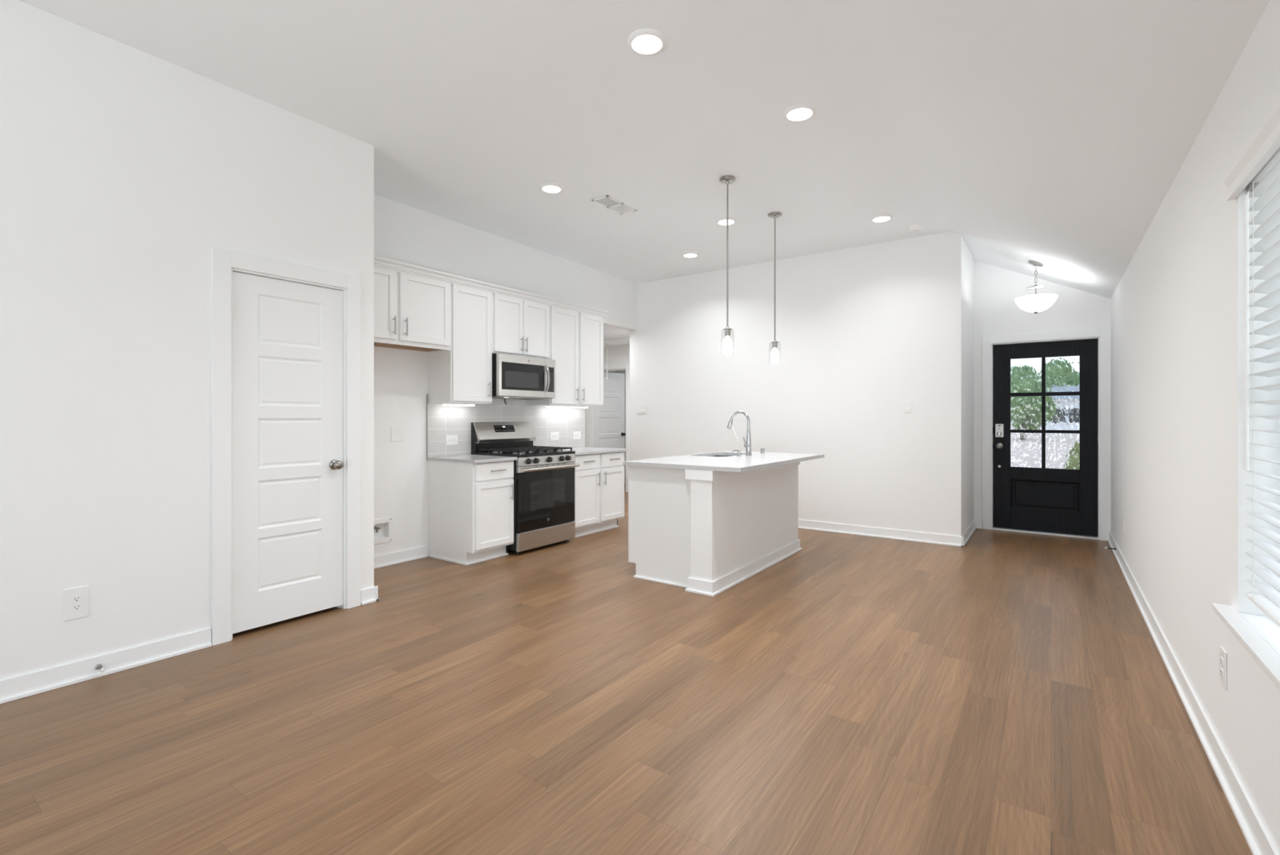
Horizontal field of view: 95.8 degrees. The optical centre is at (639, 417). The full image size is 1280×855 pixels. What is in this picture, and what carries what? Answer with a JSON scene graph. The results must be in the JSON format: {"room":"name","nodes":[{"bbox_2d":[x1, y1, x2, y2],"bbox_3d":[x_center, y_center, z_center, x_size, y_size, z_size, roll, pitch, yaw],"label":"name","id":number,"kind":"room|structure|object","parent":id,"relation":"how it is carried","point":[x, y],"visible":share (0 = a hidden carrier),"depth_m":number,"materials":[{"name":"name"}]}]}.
{"room":"open-plan kitchen","nodes":[
{"label":"open-plan kitchen","id":0,"kind":"room"},
{"bbox_2d":[0,0,373,679],"bbox_3d":[-3.421,-0.435,1.720,0.120,3.350,5.445,0,0,35],"label":"wall","id":1,"kind":"structure","parent":0,"point":[123,166],"depth_m":2.85,"materials":[{"name":"white paint"}]},
{"bbox_2d":[63,585,88,620],"bbox_3d":[-2.639,0.870,2.710,0.008,0.146,0.087,0,0,35],"label":"wall outlet","id":2,"kind":"object","parent":1,"relation":"attached to","point":[76,600],"visible":1,"depth_m":2.71,"materials":[{"name":"white plastic"}]},
{"bbox_2d":[71,603,81,610],"bbox_3d":[-2.637,0.889,2.708,0.002,0.028,0.033,0,0,35],"label":"socket","id":3,"kind":"object","parent":2,"relation":"attached to","point":[75,606],"depth_m":2.71,"materials":[{"name":"grey plastic"}]},
{"bbox_2d":[71,595,81,602],"bbox_3d":[-2.637,0.851,2.708,0.002,0.028,0.033,0,0,35],"label":"socket","id":4,"kind":"object","parent":2,"relation":"attached to","point":[75,598],"depth_m":2.71,"materials":[{"name":"grey plastic"}]},
{"bbox_2d":[0,585,378,703],"bbox_3d":[-3.559,1.191,1.833,0.524,0.098,5.469,0,0,35],"label":"baseboard","id":5,"kind":"structure","parent":1,"relation":"attached to","point":[28,684],"depth_m":2.79,"materials":[{"name":"white wood"}]},
{"bbox_2d":[94,663,105,671],"bbox_3d":[-2.559,1.192,2.744,0.077,0.025,0.025,0,0,35],"label":"door stop","id":6,"kind":"object","parent":5,"relation":"attached to","point":[99,666],"visible":1,"depth_m":2.75,"materials":[{"name":"silver metal"}]},
{"bbox_2d":[211,247,360,645],"bbox_3d":[-2.135,0.160,3.514,0.140,2.160,0.826,0,0,35],"label":"door frame","id":7,"kind":"structure","parent":1,"relation":"attached to","point":[224,262],"depth_m":3.22,"materials":[{"name":"white wood"}]},
{"bbox_2d":[232,271,343,633],"bbox_3d":[-2.090,0.199,3.480,0.108,2.029,0.632,0,0,35],"label":"door","id":8,"kind":"structure","parent":1,"relation":"in","point":[287,336],"depth_m":3.47,"materials":[{"name":"white wood"}]},
{"bbox_2d":[373,194,636,555],"bbox_3d":[-1.296,-0.435,6.104,0.120,3.350,4.165,0,0,35],"label":"wall","id":9,"kind":"structure","parent":0,"point":[404,233],"depth_m":5.10,"materials":[{"name":"white paint"}]},
{"bbox_2d":[373,516,391,544],"bbox_3d":[-2.175,0.943,4.815,0.075,0.204,0.196,0,0,35],"label":"outlet box","id":10,"kind":"object","parent":9,"relation":"attached to","point":[382,526],"visible":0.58,"depth_m":4.85,"materials":[{"name":"white plastic"}]},
{"bbox_2d":[373,545,427,568],"bbox_3d":[-2.166,1.191,4.754,0.024,0.098,0.955,0,0,35],"label":"baseboard","id":11,"kind":"structure","parent":9,"relation":"attached to","point":[391,558],"depth_m":4.92,"materials":[{"name":"white wood"}]},
{"bbox_2d":[373,265,450,352],"bbox_3d":[-2.016,-0.868,4.661,0.374,0.585,0.958,0,0,35],"label":"upper cabinet","id":12,"kind":"object","parent":9,"relation":"attached to","point":[411,312],"visible":0.67,"depth_m":4.66,"materials":[{"name":"white paint"}]},
{"bbox_2d":[373,255,608,318],"bbox_3d":[-1.397,-1.179,5.532,0.376,0.072,3.095,0,0,35],"label":"crown molding","id":13,"kind":"structure","parent":12,"relation":"attached to","point":[398,266],"depth_m":5.19,"materials":[{"name":"white paint"}]},
{"bbox_2d":[428,284,492,404],"bbox_3d":[-1.607,-0.642,5.237,0.374,1.035,0.451,0,0,35],"label":"upper cabinet","id":14,"kind":"object","parent":9,"relation":"attached to","point":[461,374],"visible":0.9,"depth_m":5.11,"materials":[{"name":"white paint"}]},
{"bbox_2d":[442,403,475,405],"bbox_3d":[-1.659,-0.114,5.304,0.045,0.020,0.330,0,0,35],"label":"light","id":15,"kind":"object","parent":14,"relation":"attached to","point":[443,404],"visible":1,"depth_m":5.27,"materials":[{"name":"white plastic"}]},
{"bbox_2d":[442,404,475,405],"bbox_3d":[-1.659,-0.110,5.304,0.041,0.012,0.322,0,0,35],"label":"diffuser","id":16,"kind":"object","parent":15,"relation":"attached to","point":[442,404],"depth_m":5.28,"materials":[{"name":"white plastic"}]},
{"bbox_2d":[426,394,585,459],"bbox_3d":[-1.274,0.087,6.022,0.010,0.585,2.150,0,0,35],"label":"tile backsplash","id":17,"kind":"structure","parent":9,"relation":"attached to","point":[442,420],"depth_m":5.74,"materials":[{"name":"white tile"}]},
{"bbox_2d":[445,435,457,444],"bbox_3d":[-1.740,0.212,5.352,0.008,0.090,0.130,0,0,35],"label":"wall outlet","id":18,"kind":"object","parent":17,"relation":"attached to","point":[450,439],"visible":1,"depth_m":5.35,"materials":[{"name":"white plastic"}]},
{"bbox_2d":[550,431,559,440],"bbox_3d":[-0.953,0.213,6.461,0.008,0.092,0.138,0,0,35],"label":"wall outlet","id":19,"kind":"object","parent":17,"relation":"attached to","point":[553,435],"visible":1,"depth_m":6.46,"materials":[{"name":"white plastic"}]},
{"bbox_2d":[573,431,580,439],"bbox_3d":[-0.738,0.213,6.763,0.008,0.092,0.138,0,0,35],"label":"wall outlet","id":20,"kind":"object","parent":17,"relation":"attached to","point":[576,434],"visible":1,"depth_m":6.76,"materials":[{"name":"white plastic"}]},
{"bbox_2d":[492,293,549,359],"bbox_3d":[-1.258,-0.876,5.729,0.374,0.568,0.752,0,0,35],"label":"upper cabinet","id":21,"kind":"object","parent":9,"relation":"attached to","point":[520,327],"visible":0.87,"depth_m":5.61,"materials":[{"name":"white paint"}]},
{"bbox_2d":[492,353,555,404],"bbox_3d":[-1.228,-0.356,5.707,0.450,0.456,0.742,0,0,35],"label":"microwave","id":22,"kind":"object","parent":21,"relation":"attached to","point":[513,376],"visible":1,"depth_m":5.54,"materials":[{"name":"silver metal"}]},
{"bbox_2d":[528,306,603,406],"bbox_3d":[-0.788,-0.642,6.391,0.374,1.035,0.868,0,0,35],"label":"upper cabinet","id":23,"kind":"object","parent":9,"relation":"attached to","point":[575,338],"visible":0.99,"depth_m":6.26,"materials":[{"name":"white paint"}]},
{"bbox_2d":[545,405,587,408],"bbox_3d":[-0.814,-0.114,6.494,0.045,0.020,0.650,0,0,35],"label":"light","id":24,"kind":"object","parent":23,"relation":"attached to","point":[564,406],"visible":1,"depth_m":6.48,"materials":[{"name":"white plastic"}]},
{"bbox_2d":[546,406,587,408],"bbox_3d":[-0.814,-0.110,6.494,0.041,0.012,0.642,0,0,35],"label":"diffuser","id":25,"kind":"object","parent":24,"relation":"attached to","point":[546,406],"depth_m":6.52,"materials":[{"name":"white plastic"}]},
{"bbox_2d":[584,345,629,477],"bbox_3d":[-1.754,-0.060,9.216,4.470,2.600,6.200,0,0,35],"label":"wall","id":26,"kind":"structure","parent":0,"point":[615,354],"depth_m":9.80,"materials":[{"name":"white paint"}]},
{"bbox_2d":[587,363,629,492],"bbox_3d":[-0.507,0.175,9.864,0.905,2.130,0.140,0,0,35],"label":"door frame","id":27,"kind":"structure","parent":26,"relation":"attached to","point":[621,366],"depth_m":9.59,"materials":[{"name":"white wood"}]},
{"bbox_2d":[592,372,625,466],"bbox_3d":[-0.540,0.215,10.295,0.772,2.020,0.108,0,0,-45],"label":"door","id":28,"kind":"structure","parent":26,"relation":"in","point":[608,420],"depth_m":10.35,"materials":[{"name":"white wood"}]},
{"bbox_2d":[603,325,629,339],"bbox_3d":[-1.192,-1.260,8.817,2.850,0.120,6.200,0,0,35],"label":"ceiling","id":29,"kind":"structure","parent":0,"point":[609,332],"depth_m":8.23,"materials":[{"name":"white paint"}]},
{"bbox_2d":[603,336,629,379],"bbox_3d":[-0.391,-0.902,9.168,1.450,0.595,0.600,0,0,35],"label":"attic hatch","id":30,"kind":"object","parent":29,"relation":"attached to","point":[621,341],"visible":0.27,"depth_m":9.15,"materials":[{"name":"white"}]},
{"bbox_2d":[0,477,1252,854],"bbox_3d":[-1.415,1.290,4.745,10.200,0.100,13.100,0,0,35],"label":"floor","id":31,"kind":"structure","parent":0,"point":[1002,692],"depth_m":2.36,"materials":[{"name":"wood"}]},
{"bbox_2d":[428,459,513,564],"bbox_3d":[-1.492,0.811,5.148,0.666,0.858,0.463,0,0,35],"label":"base cabinet","id":32,"kind":"object","parent":31,"relation":"on","point":[471,504],"visible":0.95,"depth_m":4.97,"materials":[{"name":"white paint"}]},
{"bbox_2d":[427,453,517,462],"bbox_3d":[-1.491,0.368,5.147,0.650,0.026,0.469,0,0,35],"label":"countertop","id":33,"kind":"structure","parent":32,"relation":"on","point":[470,458],"depth_m":5.04,"materials":[{"name":"white stone"}]},
{"bbox_2d":[471,421,579,554],"bbox_3d":[-1.103,0.644,5.630,0.719,1.192,0.756,0,0,35],"label":"gas range","id":34,"kind":"object","parent":31,"relation":"on","point":[544,476],"visible":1,"depth_m":5.49,"materials":[{"name":"silver metal"}]},
{"bbox_2d":[475,449,575,457],"bbox_3d":[-1.105,0.349,5.631,0.589,0.025,0.756,0,0,35],"label":"cooktop","id":35,"kind":"object","parent":34,"relation":"in","point":[540,453],"depth_m":5.45,"materials":[{"name":"black metal"}]},
{"bbox_2d":[515,463,579,532],"bbox_3d":[-0.851,0.745,5.450,0.099,0.572,0.750,0,0,35],"label":"oven","id":36,"kind":"object","parent":34,"relation":"in","point":[545,492],"depth_m":5.41,"materials":[{"name":"black glass"}]},
{"bbox_2d":[574,451,624,537],"bbox_3d":[-0.658,0.811,6.323,0.666,0.858,0.860,0,0,35],"label":"base cabinet","id":37,"kind":"object","parent":31,"relation":"on","point":[599,477],"visible":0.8,"depth_m":6.13,"materials":[{"name":"white paint"}]},
{"bbox_2d":[559,447,627,455],"bbox_3d":[-0.655,0.368,6.324,0.650,0.026,0.880,0,0,35],"label":"countertop","id":38,"kind":"structure","parent":37,"relation":"on","point":[579,451],"depth_m":6.26,"materials":[{"name":"white stone"}]},
{"bbox_2d":[628,454,802,596],"bbox_3d":[0.667,0.805,4.950,0.847,0.869,1.749,0,0,35],"label":"kitchen island","id":39,"kind":"object","parent":31,"relation":"on","point":[705,532],"visible":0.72,"depth_m":4.36,"materials":[{"name":"white paint"}]},
{"bbox_2d":[622,450,824,471],"bbox_3d":[0.784,0.356,4.897,0.990,0.030,1.775,0,0,35],"label":"island countertop","id":40,"kind":"structure","parent":39,"relation":"on","point":[703,461],"depth_m":4.51,"materials":[{"name":"white stone"}]},
{"bbox_2d":[710,454,731,456],"bbox_3d":[0.748,0.471,5.312,0.368,0.201,0.618,0,0,35],"label":"sink","id":41,"kind":"object","parent":40,"relation":"in","point":[718,455],"visible":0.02,"depth_m":5.63,"materials":[{"name":"silver metal"}]},
{"bbox_2d":[733,449,741,456],"bbox_3d":[0.852,0.315,5.079,0.080,0.053,0.040,0,0,35],"label":"soap dispenser","id":42,"kind":"object","parent":40,"relation":"on","point":[738,451],"visible":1,"depth_m":5.06,"materials":[{"name":"silver metal"}]},
{"bbox_2d":[727,410,751,455],"bbox_3d":[0.883,0.141,5.192,0.241,0.400,0.101,0,0,35],"label":"kitchen faucet","id":43,"kind":"object","parent":40,"relation":"on","point":[748,443],"visible":0.99,"depth_m":5.15,"materials":[{"name":"silver metal"}]},
{"bbox_2d":[760,447,764,453],"bbox_3d":[1.143,0.312,5.394,0.035,0.057,0.035,0,0,35],"label":"air gap","id":44,"kind":"object","parent":40,"relation":"on","point":[762,449],"visible":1,"depth_m":5.38,"materials":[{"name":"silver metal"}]},
{"bbox_2d":[992,527,1098,539],"bbox_3d":[4.311,1.231,6.184,0.918,0.018,0.164,0,0,35],"label":"threshold","id":45,"kind":"object","parent":31,"relation":"on","point":[993,528],"visible":0.6,"depth_m":6.12,"materials":[{"name":"silver metal"}]},
{"bbox_2d":[17,0,1270,298],"bbox_3d":[-0.444,-1.507,2.829,5.320,1.022,11.100,0,0,35],"label":"ceiling","id":46,"kind":"structure","parent":0,"point":[1054,134],"depth_m":3.14,"materials":[{"name":"white paint"}]},
{"bbox_2d":[539,182,563,193],"bbox_3d":[-0.699,-1.806,4.571,0.190,0.025,0.190,0,0,35],"label":"recessed light","id":47,"kind":"object","parent":46,"relation":"in","point":[552,188],"visible":1,"depth_m":4.54,"materials":[{"name":"white plastic"}]},
{"bbox_2d":[542,186,560,192],"bbox_3d":[-0.699,-1.798,4.571,0.145,0.008,0.145,0,0,35],"label":"diffuser","id":48,"kind":"object","parent":47,"relation":"attached to","point":[545,188],"depth_m":4.56,"materials":[{"name":"white plastic"}]},
{"bbox_2d":[591,195,636,214],"bbox_3d":[-0.215,-1.806,4.935,0.176,0.007,0.410,0,0,35],"label":"ceiling vent","id":49,"kind":"object","parent":46,"relation":"in","point":[607,202],"visible":1,"depth_m":4.93,"materials":[{"name":"white plastic"}]},
{"bbox_2d":[626,28,666,54],"bbox_3d":[0.033,-1.799,2.785,0.190,0.025,0.190,0,0,35],"label":"recessed light","id":50,"kind":"object","parent":46,"relation":"in","point":[643,41],"visible":1,"depth_m":2.76,"materials":[{"name":"white plastic"}]},
{"bbox_2d":[631,35,662,53],"bbox_3d":[0.033,-1.790,2.785,0.145,0.008,0.145,0,0,35],"label":"diffuser","id":51,"kind":"object","parent":50,"relation":"attached to","point":[641,44],"depth_m":2.77,"materials":[{"name":"white plastic"}]},
{"bbox_2d":[681,251,698,257],"bbox_3d":[0.557,-1.790,6.392,0.190,0.025,0.190,0,0,35],"label":"recessed light","id":52,"kind":"object","parent":46,"relation":"in","point":[690,254],"visible":1,"depth_m":6.36,"materials":[{"name":"white plastic"}]},
{"bbox_2d":[684,253,697,257],"bbox_3d":[0.557,-1.782,6.392,0.145,0.008,0.145,0,0,35],"label":"diffuser","id":53,"kind":"object","parent":52,"relation":"attached to","point":[685,255],"depth_m":6.37,"materials":[{"name":"white plastic"}]},
{"bbox_2d":[715,217,736,225],"bbox_3d":[0.791,-1.794,5.313,0.190,0.025,0.190,0,0,35],"label":"recessed light","id":54,"kind":"object","parent":46,"relation":"in","point":[722,221],"visible":0.9,"depth_m":5.28,"materials":[{"name":"white plastic"}]},
{"bbox_2d":[718,219,733,225],"bbox_3d":[0.791,-1.786,5.313,0.145,0.008,0.145,0,0,35],"label":"diffuser","id":55,"kind":"object","parent":54,"relation":"attached to","point":[722,222],"depth_m":5.30,"materials":[{"name":"white plastic"}]},
{"bbox_2d":[719,175,735,347],"bbox_3d":[0.664,-1.145,4.385,0.124,1.325,0.124,0,0,35],"label":"pendant light","id":56,"kind":"object","parent":46,"relation":"hanging from","point":[726,180],"visible":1,"depth_m":4.38,"materials":[{"name":"silver metal"}]},
{"bbox_2d":[723,326,732,336],"bbox_3d":[0.664,-0.649,4.385,0.068,0.075,0.068,0,0,35],"label":"socket","id":57,"kind":"object","parent":56,"relation":"attached to","point":[727,331],"depth_m":4.37,"materials":[{"name":"silver metal"}]},
{"bbox_2d":[767,211,782,358],"bbox_3d":[1.198,-1.145,5.140,0.124,1.325,0.124,0,0,35],"label":"pendant light","id":58,"kind":"object","parent":46,"relation":"hanging from","point":[775,215],"visible":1,"depth_m":5.13,"materials":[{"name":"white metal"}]},
{"bbox_2d":[770,339,778,348],"bbox_3d":[1.198,-0.649,5.140,0.068,0.075,0.068,0,0,35],"label":"socket","id":59,"kind":"object","parent":58,"relation":"attached to","point":[774,343],"depth_m":5.12,"materials":[{"name":"silver metal"}]},
{"bbox_2d":[782,103,816,121],"bbox_3d":[0.944,-1.794,3.420,0.190,0.025,0.190,0,0,35],"label":"recessed light","id":60,"kind":"object","parent":46,"relation":"in","point":[799,112],"visible":1,"depth_m":3.39,"materials":[{"name":"white plastic"}]},
{"bbox_2d":[786,108,812,120],"bbox_3d":[0.944,-1.785,3.420,0.145,0.008,0.145,0,0,35],"label":"diffuser","id":61,"kind":"object","parent":60,"relation":"attached to","point":[793,114],"depth_m":3.41,"materials":[{"name":"white plastic"}]},
{"bbox_2d":[870,213,893,222],"bbox_3d":[2.180,-1.791,5.222,0.190,0.025,0.190,0,0,35],"label":"recessed light","id":62,"kind":"object","parent":46,"relation":"in","point":[882,217],"visible":1,"depth_m":5.18,"materials":[{"name":"white plastic"}]},
{"bbox_2d":[872,216,889,222],"bbox_3d":[2.180,-1.783,5.222,0.145,0.008,0.145,0,0,35],"label":"diffuser","id":63,"kind":"object","parent":62,"relation":"attached to","point":[875,219],"depth_m":5.20,"materials":[{"name":"white plastic"}]},
{"bbox_2d":[907,223,924,232],"bbox_3d":[2.602,-1.778,5.462,0.140,0.050,0.140,0,0,35],"label":"smoke detector","id":64,"kind":"object","parent":46,"relation":"attached to","point":[917,227],"visible":1,"depth_m":5.42,"materials":[{"name":"white plastic"}]},
{"bbox_2d":[1014,260,1057,313],"bbox_3d":[3.784,-1.247,5.530,0.346,0.517,0.346,0,0,35],"label":"pendant","id":65,"kind":"object","parent":46,"relation":"hanging from","point":[1036,303],"visible":1,"depth_m":5.46,"materials":[{"name":"white glass"}]},
{"bbox_2d":[629,231,973,536],"bbox_3d":[1.833,-0.435,7.204,3.950,3.350,1.250,0,0,35],"label":"wall","id":66,"kind":"structure","parent":0,"point":[862,332],"depth_m":6.27,"materials":[{"name":"white paint"}]},
{"bbox_2d":[635,404,646,413],"bbox_3d":[0.016,-0.104,7.719,0.166,0.122,0.011,0,0,35],"label":"light switch","id":67,"kind":"object","parent":66,"relation":"attached to","point":[640,409],"visible":1,"depth_m":7.72,"materials":[{"name":"white plastic"}]},
{"bbox_2d":[798,519,982,546],"bbox_3d":[1.890,1.191,7.087,3.878,0.098,1.174,0,0,35],"label":"baseboard","id":68,"kind":"structure","parent":66,"relation":"attached to","point":[926,537],"depth_m":5.96,"materials":[{"name":"white wood"}]},
{"bbox_2d":[973,260,1110,519],"bbox_3d":[4.360,-0.435,6.151,1.390,3.350,0.160,0,0,35],"label":"wall","id":69,"kind":"structure","parent":0,"point":[996,289],"depth_m":6.30,"materials":[{"name":"white paint"}]},
{"bbox_2d":[992,338,1097,536],"bbox_3d":[4.285,0.210,6.135,0.932,2.015,0.118,0,0,35],"label":"door","id":70,"kind":"structure","parent":69,"relation":"in","point":[1045,428],"depth_m":6.14,"materials":[{"name":"black wood"}]},
{"bbox_2d":[982,327,1111,540],"bbox_3d":[4.306,0.172,6.177,1.110,2.136,0.180,0,0,35],"label":"door frame","id":71,"kind":"structure","parent":69,"relation":"attached to","point":[1104,340],"depth_m":5.96,"materials":[{"name":"white wood"}]},
{"bbox_2d":[1110,0,1279,853],"bbox_3d":[1.715,-0.435,1.431,0.160,3.350,10.920,0,0,35],"label":"wall","id":72,"kind":"structure","parent":0,"point":[1179,477],"depth_m":2.20,"materials":[{"name":"white paint"}]},
{"bbox_2d":[1107,531,1279,854],"bbox_3d":[1.594,1.191,1.419,0.024,0.098,10.760,0,0,35],"label":"baseboard","id":73,"kind":"structure","parent":72,"relation":"attached to","point":[1260,842],"depth_m":2.14,"materials":[{"name":"white wood"}]},
{"bbox_2d":[1219,645,1226,689],"bbox_3d":[2.017,0.865,2.002,0.008,0.128,0.075,0,0,35],"label":"wall outlet","id":74,"kind":"object","parent":72,"relation":"attached to","point":[1223,654],"visible":1,"depth_m":1.99,"materials":[{"name":"white plastic"}]},
{"bbox_2d":[1220,667,1222,677],"bbox_3d":[2.014,0.884,2.004,0.002,0.028,0.033,0,0,35],"label":"socket","id":75,"kind":"object","parent":74,"relation":"attached to","point":[1221,668],"depth_m":2.00,"materials":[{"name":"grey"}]},
{"bbox_2d":[1220,656,1222,666],"bbox_3d":[2.014,0.846,2.004,0.002,0.028,0.033,0,0,35],"label":"socket","id":76,"kind":"object","parent":74,"relation":"attached to","point":[1221,657],"depth_m":2.00,"materials":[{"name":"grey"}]},
{"bbox_2d":[1212,603,1279,688],"bbox_3d":[1.412,0.635,1.098,0.148,0.022,1.975,0,0,35],"label":"sill","id":77,"kind":"structure","parent":72,"relation":"attached to","point":[1260,635],"depth_m":1.66,"materials":[{"name":"white wood"}]},
{"bbox_2d":[1222,102,1279,626],"bbox_3d":[1.405,-0.108,1.099,0.099,1.360,1.874,0,0,35],"label":"window blind","id":78,"kind":"object","parent":72,"relation":"attached to","point":[1256,171],"visible":1,"depth_m":1.72,"materials":[{"name":"white plastic"}]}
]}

